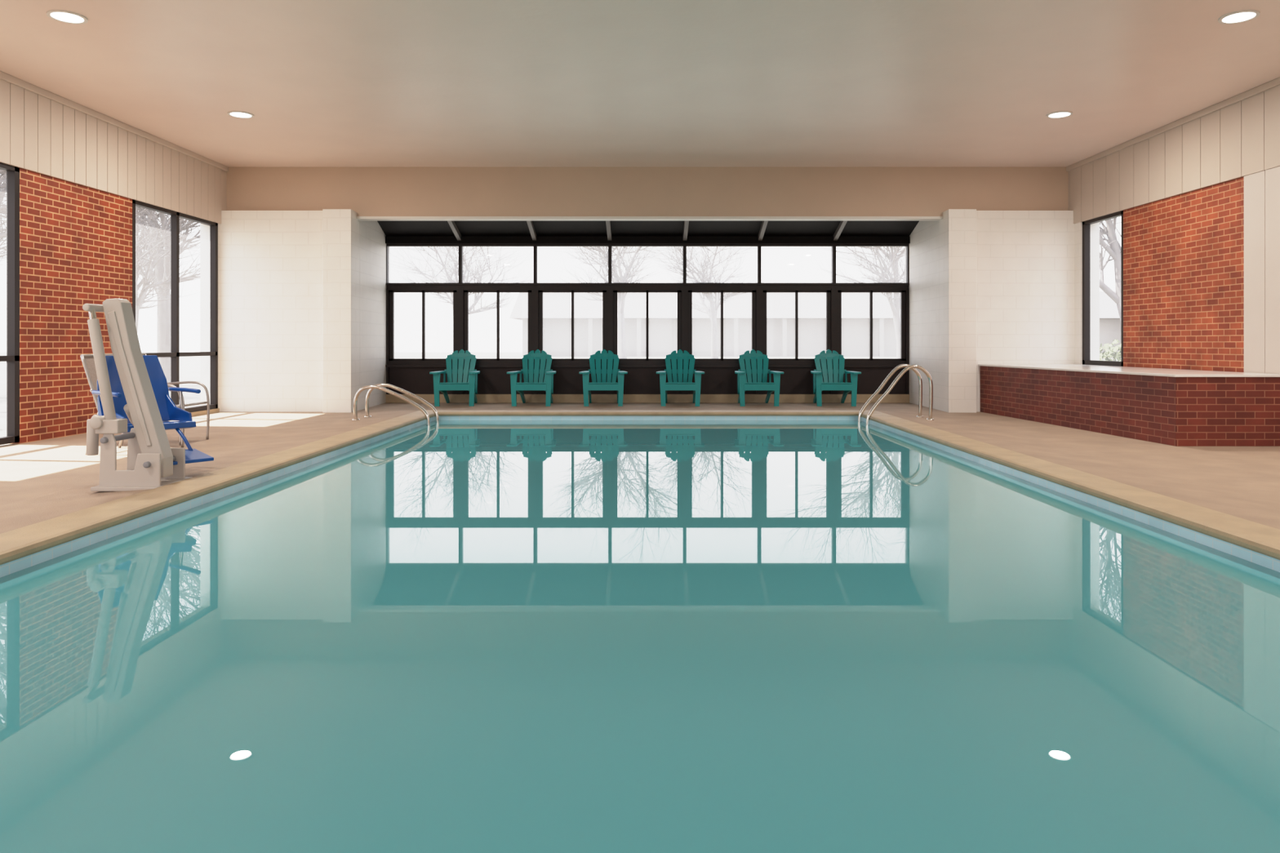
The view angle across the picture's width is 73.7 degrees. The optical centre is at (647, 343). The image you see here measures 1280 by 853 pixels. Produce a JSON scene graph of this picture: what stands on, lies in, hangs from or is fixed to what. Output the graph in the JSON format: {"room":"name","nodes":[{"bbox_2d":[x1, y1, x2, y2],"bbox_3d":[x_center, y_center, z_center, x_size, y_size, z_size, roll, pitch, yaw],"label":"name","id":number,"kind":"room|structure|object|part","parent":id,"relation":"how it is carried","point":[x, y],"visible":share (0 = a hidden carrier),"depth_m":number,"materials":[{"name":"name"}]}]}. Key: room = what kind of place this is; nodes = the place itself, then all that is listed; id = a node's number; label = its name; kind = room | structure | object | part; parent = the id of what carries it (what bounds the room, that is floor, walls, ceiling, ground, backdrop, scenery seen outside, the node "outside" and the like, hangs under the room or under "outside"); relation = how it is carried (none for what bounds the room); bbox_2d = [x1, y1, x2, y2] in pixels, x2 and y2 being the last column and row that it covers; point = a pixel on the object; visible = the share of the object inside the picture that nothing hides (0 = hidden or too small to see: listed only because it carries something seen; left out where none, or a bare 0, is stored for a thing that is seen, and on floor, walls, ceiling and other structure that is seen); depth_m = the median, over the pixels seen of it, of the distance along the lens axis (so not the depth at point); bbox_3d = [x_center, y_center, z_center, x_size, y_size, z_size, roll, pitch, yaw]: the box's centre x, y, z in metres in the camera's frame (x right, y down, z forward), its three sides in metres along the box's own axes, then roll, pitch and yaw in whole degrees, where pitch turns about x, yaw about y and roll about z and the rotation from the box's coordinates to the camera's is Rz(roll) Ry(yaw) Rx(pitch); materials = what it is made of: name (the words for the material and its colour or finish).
{"room":"indoor swimming pool","nodes":[
{"label":"indoor swimming pool","id":0,"kind":"room"},
{"bbox_2d":[0,79,226,444],"bbox_3d":[-6.945,-0.870,5.375,0.310,3.960,17.150,0,0,0],"label":"wall","id":1,"kind":"structure","parent":0,"point":[81,174],"depth_m":10.13,"materials":[{"name":"brick"}]},
{"bbox_2d":[0,162,19,444],"bbox_3d":[-6.865,-0.420,8.085,0.090,2.980,2.370,0,0,0],"label":"window","id":2,"kind":"structure","parent":1,"relation":"in","point":[12,357],"depth_m":9.20,"materials":[{"name":"brown metal"}]},
{"bbox_2d":[0,71,228,171],"bbox_3d":[-6.772,-2.812,5.285,0.035,0.075,16.970,0,0,0],"label":"trim","id":3,"kind":"structure","parent":1,"relation":"attached to","point":[3,76],"depth_m":10.58,"materials":[{"name":"paint"}]},
{"bbox_2d":[132,199,219,416],"bbox_3d":[-6.947,-0.400,12.425,0.305,3.020,2.250,0,0,0],"label":"window","id":4,"kind":"structure","parent":1,"relation":"in","point":[175,354],"depth_m":12.41,"materials":[{"name":"brown metal"}]},
{"bbox_2d":[0,0,1279,166],"bbox_3d":[0.000,-2.950,5.275,14.200,0.200,17.350,0,0,0],"label":"ceiling","id":5,"kind":"structure","parent":0,"point":[323,82],"depth_m":9.02,"materials":[{"name":"paint"}]},
{"bbox_2d":[46,9,88,23],"bbox_3d":[-5.050,-2.844,7.430,0.300,0.012,0.300,0,0,0],"label":"recessed light","id":6,"kind":"object","parent":5,"relation":"in","point":[67,16],"visible":1,"depth_m":7.42,"materials":[{"name":"white paint"}]},
{"bbox_2d":[227,111,253,118],"bbox_3d":[-5.050,-2.844,10.600,0.300,0.012,0.300,0,0,0],"label":"recessed light","id":7,"kind":"object","parent":5,"relation":"in","point":[242,114],"visible":1,"depth_m":10.60,"materials":[{"name":"white paint"}]},
{"bbox_2d":[1046,111,1072,118],"bbox_3d":[5.120,-2.844,10.600,0.300,0.012,0.300,0,0,0],"label":"recessed light","id":8,"kind":"object","parent":5,"relation":"in","point":[1057,114],"visible":1,"depth_m":10.60,"materials":[{"name":"white paint"}]},
{"bbox_2d":[1217,9,1260,23],"bbox_3d":[5.150,-2.844,7.430,0.300,0.012,0.300,0,0,0],"label":"recessed light","id":9,"kind":"object","parent":5,"relation":"in","point":[1238,16],"visible":1,"depth_m":7.42,"materials":[{"name":"white paint"}]},
{"bbox_2d":[0,402,1279,533],"bbox_3d":[0.000,1.207,6.300,14.200,0.366,19.400,0,0,0],"label":"floor","id":10,"kind":"structure","parent":0,"point":[42,480],"depth_m":8.59,"materials":[{"name":"concrete"}]},
{"bbox_2d":[80,353,184,452],"bbox_3d":[-5.205,0.600,8.648,0.738,0.988,0.587,0,0,-3],"label":"sling chair","id":11,"kind":"object","parent":10,"relation":"on","point":[88,362],"visible":0.12,"depth_m":8.44,"materials":[{"name":"metal"}]},
{"bbox_2d":[82,297,213,491],"bbox_3d":[-3.852,0.358,6.631,0.841,1.374,1.445,0,0,-30],"label":"lift","id":12,"kind":"object","parent":10,"relation":"on","point":[134,401],"visible":0.99,"depth_m":6.19,"materials":[{"name":"grey plastic"}]},
{"bbox_3d":[-3.995,0.206,6.536,0.213,0.991,0.703,0,0,-22],"label":"seat arm","id":13,"kind":"part","parent":12,"relation":"part of"},
{"bbox_3d":[-3.915,0.505,6.815,1.121,0.809,0.656,0,0,36],"label":"seat","id":14,"kind":"part","parent":12,"relation":"part of","materials":[{"name":"blue plastic"}]},
{"bbox_2d":[121,352,209,445],"bbox_3d":[-5.345,0.600,9.420,0.738,0.988,0.587,0,0,0],"label":"sling chair","id":15,"kind":"object","parent":10,"relation":"on","point":[207,402],"visible":0.25,"depth_m":9.69,"materials":[{"name":"metal"}]},
{"bbox_2d":[322,208,359,413],"bbox_3d":[-4.895,-0.505,13.700,0.450,3.230,0.500,0,0,0],"label":"wall pier","id":16,"kind":"object","parent":10,"relation":"on","point":[340,227],"visible":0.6,"depth_m":13.45,"materials":[{"name":"white paint"}]},
{"bbox_2d":[351,383,439,426],"bbox_3d":[-3.541,1.008,12.050,1.089,0.864,0.610,0,0,0],"label":"pool handrail","id":17,"kind":"object","parent":10,"relation":"on","point":[380,386],"visible":0.96,"depth_m":11.79,"materials":[{"name":"silver metal"}]},
{"bbox_2d":[429,349,479,406],"bbox_3d":[-3.370,0.597,15.199,0.840,0.987,0.962,0,0,-3],"label":"chair","id":18,"kind":"object","parent":10,"relation":"on","point":[471,385],"visible":1,"depth_m":15.39,"materials":[{"name":"teal plastic"}]},
{"bbox_2d":[506,349,555,406],"bbox_3d":[-2.010,0.597,15.199,0.840,0.987,0.962,0,0,1],"label":"chair","id":19,"kind":"object","parent":10,"relation":"on","point":[547,385],"visible":1,"depth_m":15.39,"materials":[{"name":"teal plastic"}]},
{"bbox_2d":[578,349,627,406],"bbox_3d":[-0.775,0.597,15.199,0.840,0.987,0.962,0,0,-2],"label":"chair","id":20,"kind":"object","parent":10,"relation":"on","point":[605,384],"visible":1,"depth_m":15.38,"materials":[{"name":"teal plastic"}]},
{"bbox_2d":[0,410,1279,564],"bbox_3d":[0.000,1.045,6.635,6.900,0.060,12.670,0,0,0],"label":"pool coping","id":21,"kind":"object","parent":10,"relation":"on","point":[24,541],"visible":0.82,"depth_m":6.04,"materials":[{"name":"stone"}]},
{"bbox_2d":[0,415,1279,577],"bbox_3d":[0.000,1.830,6.635,6.300,1.520,12.070,0,0,0],"label":"swimming pool","id":22,"kind":"object","parent":10,"relation":"in","point":[20,564],"visible":0.12,"depth_m":6.41,"materials":[{"name":"tile"}]},
{"bbox_2d":[0,420,1279,852],"bbox_3d":[0.000,1.140,6.635,6.298,0.001,12.068,0,0,0],"label":"pool water","id":23,"kind":"object","parent":22,"relation":"in","point":[444,636],"visible":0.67,"depth_m":3.07,"materials":[{"name":"teal liquid"}]},
{"bbox_2d":[656,349,704,406],"bbox_3d":[0.585,0.597,15.199,0.840,0.987,0.962,0,0,2],"label":"chair","id":24,"kind":"object","parent":10,"relation":"on","point":[670,385],"visible":1,"depth_m":15.38,"materials":[{"name":"teal plastic"}]},
{"bbox_2d":[734,349,783,406],"bbox_3d":[1.940,0.597,15.199,0.840,0.987,0.962,0,0,-1],"label":"chair","id":25,"kind":"object","parent":10,"relation":"on","point":[743,385],"visible":1,"depth_m":15.39,"materials":[{"name":"teal plastic"}]},
{"bbox_2d":[810,349,861,406],"bbox_3d":[3.300,0.597,15.199,0.840,0.987,0.962,0,0,2],"label":"chair","id":26,"kind":"object","parent":10,"relation":"on","point":[837,384],"visible":1,"depth_m":15.39,"materials":[{"name":"teal plastic"}]},
{"bbox_2d":[857,364,933,426],"bbox_3d":[3.506,0.867,12.075,0.959,1.146,0.560,0,0,0],"label":"pool handrail","id":27,"kind":"object","parent":10,"relation":"on","point":[907,366],"visible":0.92,"depth_m":11.85,"materials":[{"name":"silver metal"}]},
{"bbox_2d":[939,208,976,413],"bbox_3d":[4.970,-0.505,13.700,0.440,3.230,0.500,0,0,0],"label":"wall pier","id":28,"kind":"object","parent":10,"relation":"on","point":[957,227],"visible":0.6,"depth_m":13.45,"materials":[{"name":"white paint"}]},
{"bbox_2d":[977,364,1279,446],"bbox_3d":[6.030,0.709,11.303,1.520,0.762,4.585,0,0,0],"label":"brick ledge","id":29,"kind":"object","parent":10,"relation":"on","point":[1176,407],"visible":1,"depth_m":9.63,"materials":[{"name":"red brick"},{"name":"pale stone top"},{"name":"mortar"}]},
{"bbox_2d":[220,166,1074,412],"bbox_3d":[0.000,-0.870,14.800,14.200,3.960,2.400,0,0,0],"label":"wall","id":30,"kind":"structure","parent":0,"point":[271,225],"depth_m":13.77,"materials":[{"name":"beige paint"}]},
{"bbox_2d":[385,244,909,402],"bbox_3d":[0.000,-0.450,15.765,9.660,3.080,0.170,0,0,0],"label":"window","id":31,"kind":"structure","parent":30,"relation":"in","point":[719,379],"depth_m":15.73,"materials":[{"name":"brown metal"}]},
{"bbox_2d":[356,216,942,220],"bbox_3d":[0.035,-2.030,13.860,9.450,0.040,0.220,0,0,0],"label":"trim","id":32,"kind":"structure","parent":30,"relation":"attached to","point":[360,218],"depth_m":13.75,"materials":[{"name":"white paint"}]},
{"bbox_2d":[377,220,919,244],"bbox_3d":[0.000,-2.235,14.975,10.200,0.790,2.150,0,0,0],"label":"roof","id":33,"kind":"structure","parent":0,"point":[396,232],"depth_m":15.47,"materials":[{"name":"black metal"}]},
{"bbox_2d":[1067,84,1279,373],"bbox_3d":[6.945,-0.870,5.375,0.310,3.960,17.150,0,0,0],"label":"wall","id":34,"kind":"structure","parent":0,"point":[1198,198],"depth_m":10.63,"materials":[{"name":"paint"}]},
{"bbox_2d":[1082,210,1123,366],"bbox_3d":[6.875,-0.790,12.815,0.090,2.240,1.170,0,0,0],"label":"window","id":35,"kind":"structure","parent":34,"relation":"in","point":[1086,360],"depth_m":13.33,"materials":[{"name":"brown metal"}]},
{"bbox_2d":[1066,76,1279,171],"bbox_3d":[6.772,-2.812,5.285,0.035,0.075,16.970,0,0,0],"label":"trim","id":36,"kind":"structure","parent":34,"relation":"attached to","point":[1274,82],"depth_m":10.75,"materials":[{"name":"paint"}]},
{"label":"outside","id":37,"kind":"structure","parent":0,"visible":0},
{"bbox_2d":[0,352,1117,436],"bbox_3d":[0.000,1.240,30.000,180.000,0.001,180.000,0,0,0],"label":"lawn","id":38,"kind":"structure","parent":37,"point":[189,366],"depth_m":50.43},
{"bbox_2d":[0,177,6,265],"bbox_3d":[-18.261,-3.982,18.817,8.776,10.952,9.245,0,0,25],"label":"bare tree","id":39,"kind":"object","parent":38,"relation":"on","point":[3,251],"visible":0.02,"depth_m":20.37,"materials":[{"name":"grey plant"}]},
{"bbox_2d":[0,169,157,249],"bbox_3d":[-12.130,-4.309,16.841,9.482,11.496,8.104,0,0,-1],"label":"bare tree","id":40,"kind":"object","parent":38,"relation":"on","point":[3,173],"visible":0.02,"depth_m":16.99,"materials":[{"name":"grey plant"}]},
{"bbox_2d":[0,174,199,323],"bbox_3d":[-12.409,-2.558,19.597,6.382,7.965,6.724,0,0,-43],"label":"bare tree","id":41,"kind":"object","parent":38,"relation":"on","point":[147,285],"visible":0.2,"depth_m":20.90,"materials":[{"name":"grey plant"}]},
{"bbox_2d":[135,206,199,382],"bbox_3d":[-14.028,-4.925,25.391,9.005,12.773,10.535,0,0,38],"label":"bare tree","id":42,"kind":"object","parent":38,"relation":"on","point":[163,320],"visible":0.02,"depth_m":23.59,"materials":[{"name":"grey plant"}]},
{"bbox_2d":[135,208,199,333],"bbox_3d":[-16.309,-3.982,26.929,9.245,10.952,8.776,0,0,1],"label":"bare tree","id":43,"kind":"object","parent":38,"relation":"on","point":[140,284],"visible":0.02,"depth_m":27.75,"materials":[{"name":"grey plant"}]},
{"bbox_2d":[389,246,537,314],"bbox_3d":[-10.335,-3.982,44.962,9.245,10.952,8.776,0,0,-7],"label":"bare tree","id":44,"kind":"object","parent":38,"relation":"on","point":[455,269],"visible":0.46,"depth_m":44.40,"materials":[{"name":"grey plant"}]},
{"bbox_2d":[552,246,671,358],"bbox_3d":[-1.284,-6.158,54.468,12.642,15.328,10.806,0,0,-24],"label":"bare tree","id":45,"kind":"object","parent":38,"relation":"on","point":[621,279],"visible":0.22,"depth_m":52.45,"materials":[{"name":"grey plant"}]},
{"bbox_2d":[641,246,766,358],"bbox_3d":[3.976,-4.931,56.630,10.372,12.944,10.926,0,0,-32],"label":"bare tree","id":46,"kind":"object","parent":38,"relation":"on","point":[703,277],"visible":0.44,"depth_m":56.84,"materials":[{"name":"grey plant"}]},
{"bbox_2d":[509,291,1120,356],"bbox_3d":[18.000,-2.035,87.000,62.000,6.550,13.000,0,0,0],"label":"neighbouring building","id":47,"kind":"structure","parent":38,"relation":"on","point":[557,306],"depth_m":82.00,"materials":[{"name":"paint"}]},
{"bbox_2d":[815,246,905,358],"bbox_3d":[11.861,-5.542,46.239,11.589,14.050,9.905,0,0,42],"label":"bare tree","id":48,"kind":"object","parent":38,"relation":"on","point":[893,258],"visible":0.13,"depth_m":45.77,"materials":[{"name":"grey plant"}]},
{"bbox_2d":[1099,217,1120,320],"bbox_3d":[13.867,-4.925,28.263,9.005,12.773,10.535,0,0,9],"label":"bare tree","id":49,"kind":"object","parent":38,"relation":"on","point":[1113,249],"visible":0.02,"depth_m":27.04,"materials":[{"name":"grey plant"}]},
{"bbox_2d":[1099,338,1120,361],"bbox_3d":[9.590,0.600,17.399,2.033,1.388,1.635,0,0,0],"label":"shrub","id":50,"kind":"object","parent":38,"relation":"on","point":[1107,354],"visible":0.06,"depth_m":17.34,"materials":[{"name":"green plant"}]}
]}

